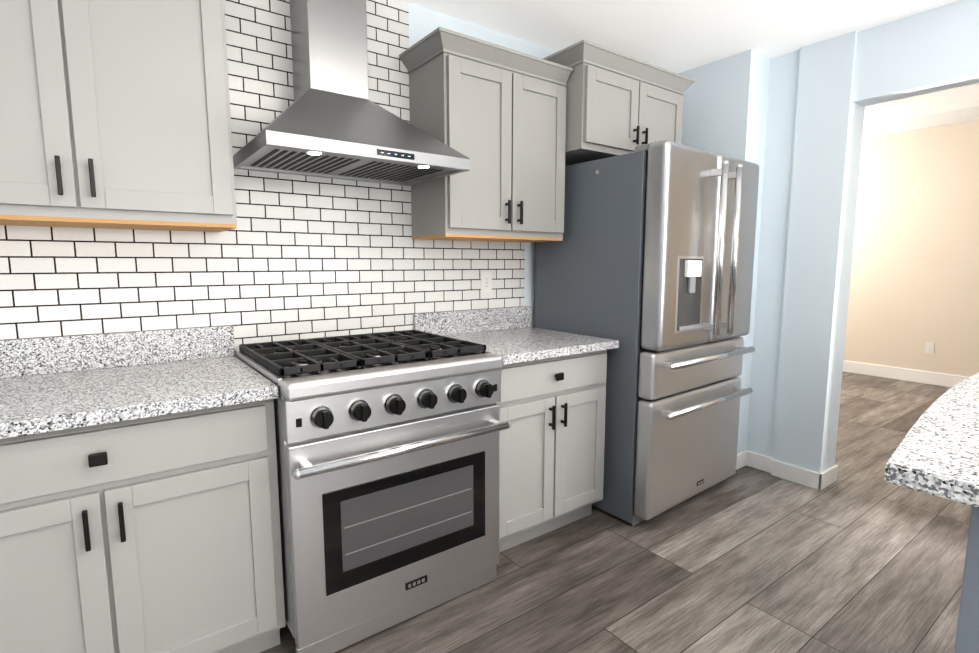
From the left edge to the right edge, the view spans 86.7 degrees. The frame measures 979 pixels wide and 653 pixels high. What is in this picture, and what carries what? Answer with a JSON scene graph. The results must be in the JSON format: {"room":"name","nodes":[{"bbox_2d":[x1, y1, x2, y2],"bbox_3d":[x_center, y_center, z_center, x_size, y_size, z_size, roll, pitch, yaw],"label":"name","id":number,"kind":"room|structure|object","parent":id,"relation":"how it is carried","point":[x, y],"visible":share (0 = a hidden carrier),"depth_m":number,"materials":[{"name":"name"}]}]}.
{"room":"kitchen","nodes":[
{"label":"kitchen","id":0,"kind":"room"},
{"bbox_2d":[408,2,556,327],"bbox_3d":[-0.950,-0.371,2.109,5.620,2.750,0.120,-5,9,-36],"label":"wall","id":1,"kind":"structure","parent":0,"point":[423,22],"depth_m":2.60,"materials":[{"name":"blue paint"}]},
{"bbox_2d":[0,0,236,231],"bbox_3d":[-1.250,-0.736,1.533,0.930,0.855,0.354,-5,9,-36],"label":"upper cabinet","id":2,"kind":"object","parent":1,"relation":"attached to","point":[115,114],"visible":1,"depth_m":1.50,"materials":[{"name":"grey paint"}]},
{"bbox_2d":[0,0,524,355],"bbox_3d":[-1.046,-0.640,1.925,3.087,1.529,0.006,-5,9,-36],"label":"wall tiles","id":3,"kind":"structure","parent":1,"relation":"attached to","point":[293,257],"depth_m":2.06,"materials":[{"name":"white tile"}]},
{"bbox_2d":[481,272,491,293],"bbox_3d":[-0.016,-0.231,2.734,0.070,0.114,0.009,-5,9,-36],"label":"outlet","id":4,"kind":"object","parent":3,"relation":"attached to","point":[486,282],"visible":1,"depth_m":2.73,"materials":[{"name":"white plastic"}]},
{"bbox_2d":[233,0,469,185],"bbox_3d":[-0.525,-1.004,1.944,0.750,0.808,0.510,-5,9,-36],"label":"range hood","id":5,"kind":"object","parent":1,"relation":"attached to","point":[333,121],"visible":0.98,"depth_m":1.93,"materials":[{"name":"silver metal"}]},
{"bbox_2d":[399,27,572,242],"bbox_3d":[-0.003,-0.823,2.453,0.745,0.815,0.354,-5,9,-36],"label":"upper cabinet","id":6,"kind":"object","parent":1,"relation":"attached to","point":[495,114],"visible":1,"depth_m":2.31,"materials":[{"name":"grey paint"}]},
{"bbox_2d":[543,40,695,165],"bbox_3d":[0.653,-1.132,2.835,0.895,0.465,0.464,-5,9,-36],"label":"upper cabinet","id":7,"kind":"object","parent":1,"relation":"attached to","point":[618,103],"visible":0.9,"depth_m":2.58,"materials":[{"name":"grey paint"}]},
{"bbox_2d":[260,372,971,652],"bbox_3d":[0.951,0.955,2.800,9.500,0.050,7.700,-5,9,-36],"label":"floor","id":8,"kind":"structure","parent":0,"point":[860,555],"depth_m":2.12,"materials":[{"name":"brown wood"}]},
{"bbox_2d":[0,399,284,652],"bbox_3d":[-1.173,0.643,1.578,0.888,0.866,0.644,-5,9,-36],"label":"base cabinet","id":9,"kind":"object","parent":8,"relation":"on","point":[159,534],"visible":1,"depth_m":1.39,"materials":[{"name":"grey paint"}]},
{"bbox_2d":[0,325,278,438],"bbox_3d":[-1.179,0.136,1.509,0.910,0.155,0.647,-5,9,-36],"label":"countertop","id":10,"kind":"structure","parent":9,"relation":"on","point":[49,384],"depth_m":1.62,"materials":[{"name":"stone"}]},
{"bbox_2d":[236,330,510,652],"bbox_3d":[-0.453,0.548,2.014,0.791,0.949,0.742,-5,9,-36],"label":"range","id":11,"kind":"object","parent":8,"relation":"on","point":[387,448],"visible":1,"depth_m":1.73,"materials":[{"name":"silver metal"}]},
{"bbox_2d":[495,350,606,552],"bbox_3d":[0.112,0.528,2.522,0.714,0.866,0.644,-5,9,-36],"label":"base cabinet","id":12,"kind":"object","parent":8,"relation":"on","point":[551,453],"visible":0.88,"depth_m":2.28,"materials":[{"name":"grey paint"}]},
{"bbox_2d":[413,306,618,364],"bbox_3d":[0.120,0.019,2.464,0.736,0.155,0.647,-5,9,-36],"label":"countertop","id":13,"kind":"structure","parent":12,"relation":"on","point":[510,335],"depth_m":2.54,"materials":[{"name":"stone"}]},
{"bbox_2d":[535,140,758,525],"bbox_3d":[0.861,0.025,2.846,0.907,1.785,0.894,-5,9,-36],"label":"fridge","id":14,"kind":"object","parent":8,"relation":"on","point":[647,262],"visible":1,"depth_m":2.47,"materials":[{"name":"grey metal"}]},
{"bbox_2d":[954,509,978,652],"bbox_3d":[1.745,0.695,1.041,1.765,0.896,0.900,-5,9,-36],"label":"kitchen island","id":15,"kind":"object","parent":8,"relation":"on","point":[967,635],"depth_m":0.83,"materials":[{"name":"grey paint"}]},
{"bbox_2d":[884,373,978,508],"bbox_3d":[1.689,0.227,1.041,1.845,0.032,1.120,-5,9,-36],"label":"island countertop","id":16,"kind":"structure","parent":15,"relation":"on","point":[938,456],"depth_m":0.92,"materials":[{"name":"white stone"}]},
{"bbox_2d":[405,0,959,72],"bbox_3d":[0.335,-1.231,0.129,5.470,0.080,4.400,-5,9,-36],"label":"ceiling","id":17,"kind":"structure","parent":0,"point":[677,36],"depth_m":2.52,"materials":[{"name":"white paint"}]},
{"bbox_2d":[677,0,978,472],"bbox_3d":[2.485,-0.346,1.904,0.395,2.750,4.300,-5,9,-36],"label":"wall","id":18,"kind":"structure","parent":0,"point":[790,124],"depth_m":2.89,"materials":[{"name":"blue paint"}]},
{"bbox_2d":[736,450,837,489],"bbox_3d":[2.485,0.972,2.065,0.423,0.095,4.300,-5,9,-36],"label":"baseboard","id":19,"kind":"structure","parent":18,"relation":"attached to","point":[806,477],"depth_m":3.03,"materials":[{"name":"white wood"}]},
{"bbox_2d":[844,120,978,376],"bbox_3d":[4.261,-0.831,5.865,0.100,2.750,6.400,-5,9,-36],"label":"wall","id":20,"kind":"structure","parent":0,"point":[914,284],"depth_m":5.43,"materials":[{"name":"beige paint"}]},
{"bbox_2d":[843,361,968,386],"bbox_3d":[4.244,0.479,5.950,0.016,0.130,6.100,-5,9,-36],"label":"baseboard","id":21,"kind":"structure","parent":20,"relation":"attached to","point":[933,378],"depth_m":5.61,"materials":[{"name":"white wood"}]},
{"bbox_2d":[862,106,978,138],"bbox_3d":[4.210,-2.128,5.605,0.100,0.110,6.100,-5,9,-36],"label":"crown molding","id":22,"kind":"structure","parent":20,"relation":"attached to","point":[934,120],"depth_m":5.30,"materials":[{"name":"white"}]},
{"bbox_2d":[925,342,934,353],"bbox_3d":[4.610,0.225,5.427,0.009,0.114,0.070,-5,9,-36],"label":"electrical outlet","id":23,"kind":"object","parent":20,"relation":"attached to","point":[929,348],"visible":1,"depth_m":5.42,"materials":[{"name":"white plastic"}]},
{"bbox_2d":[863,83,978,125],"bbox_3d":[2.762,-2.100,4.591,3.830,0.080,6.400,-5,9,-36],"label":"ceiling","id":24,"kind":"structure","parent":0,"point":[967,96],"depth_m":4.93,"materials":[{"name":"white paint"}]}
]}

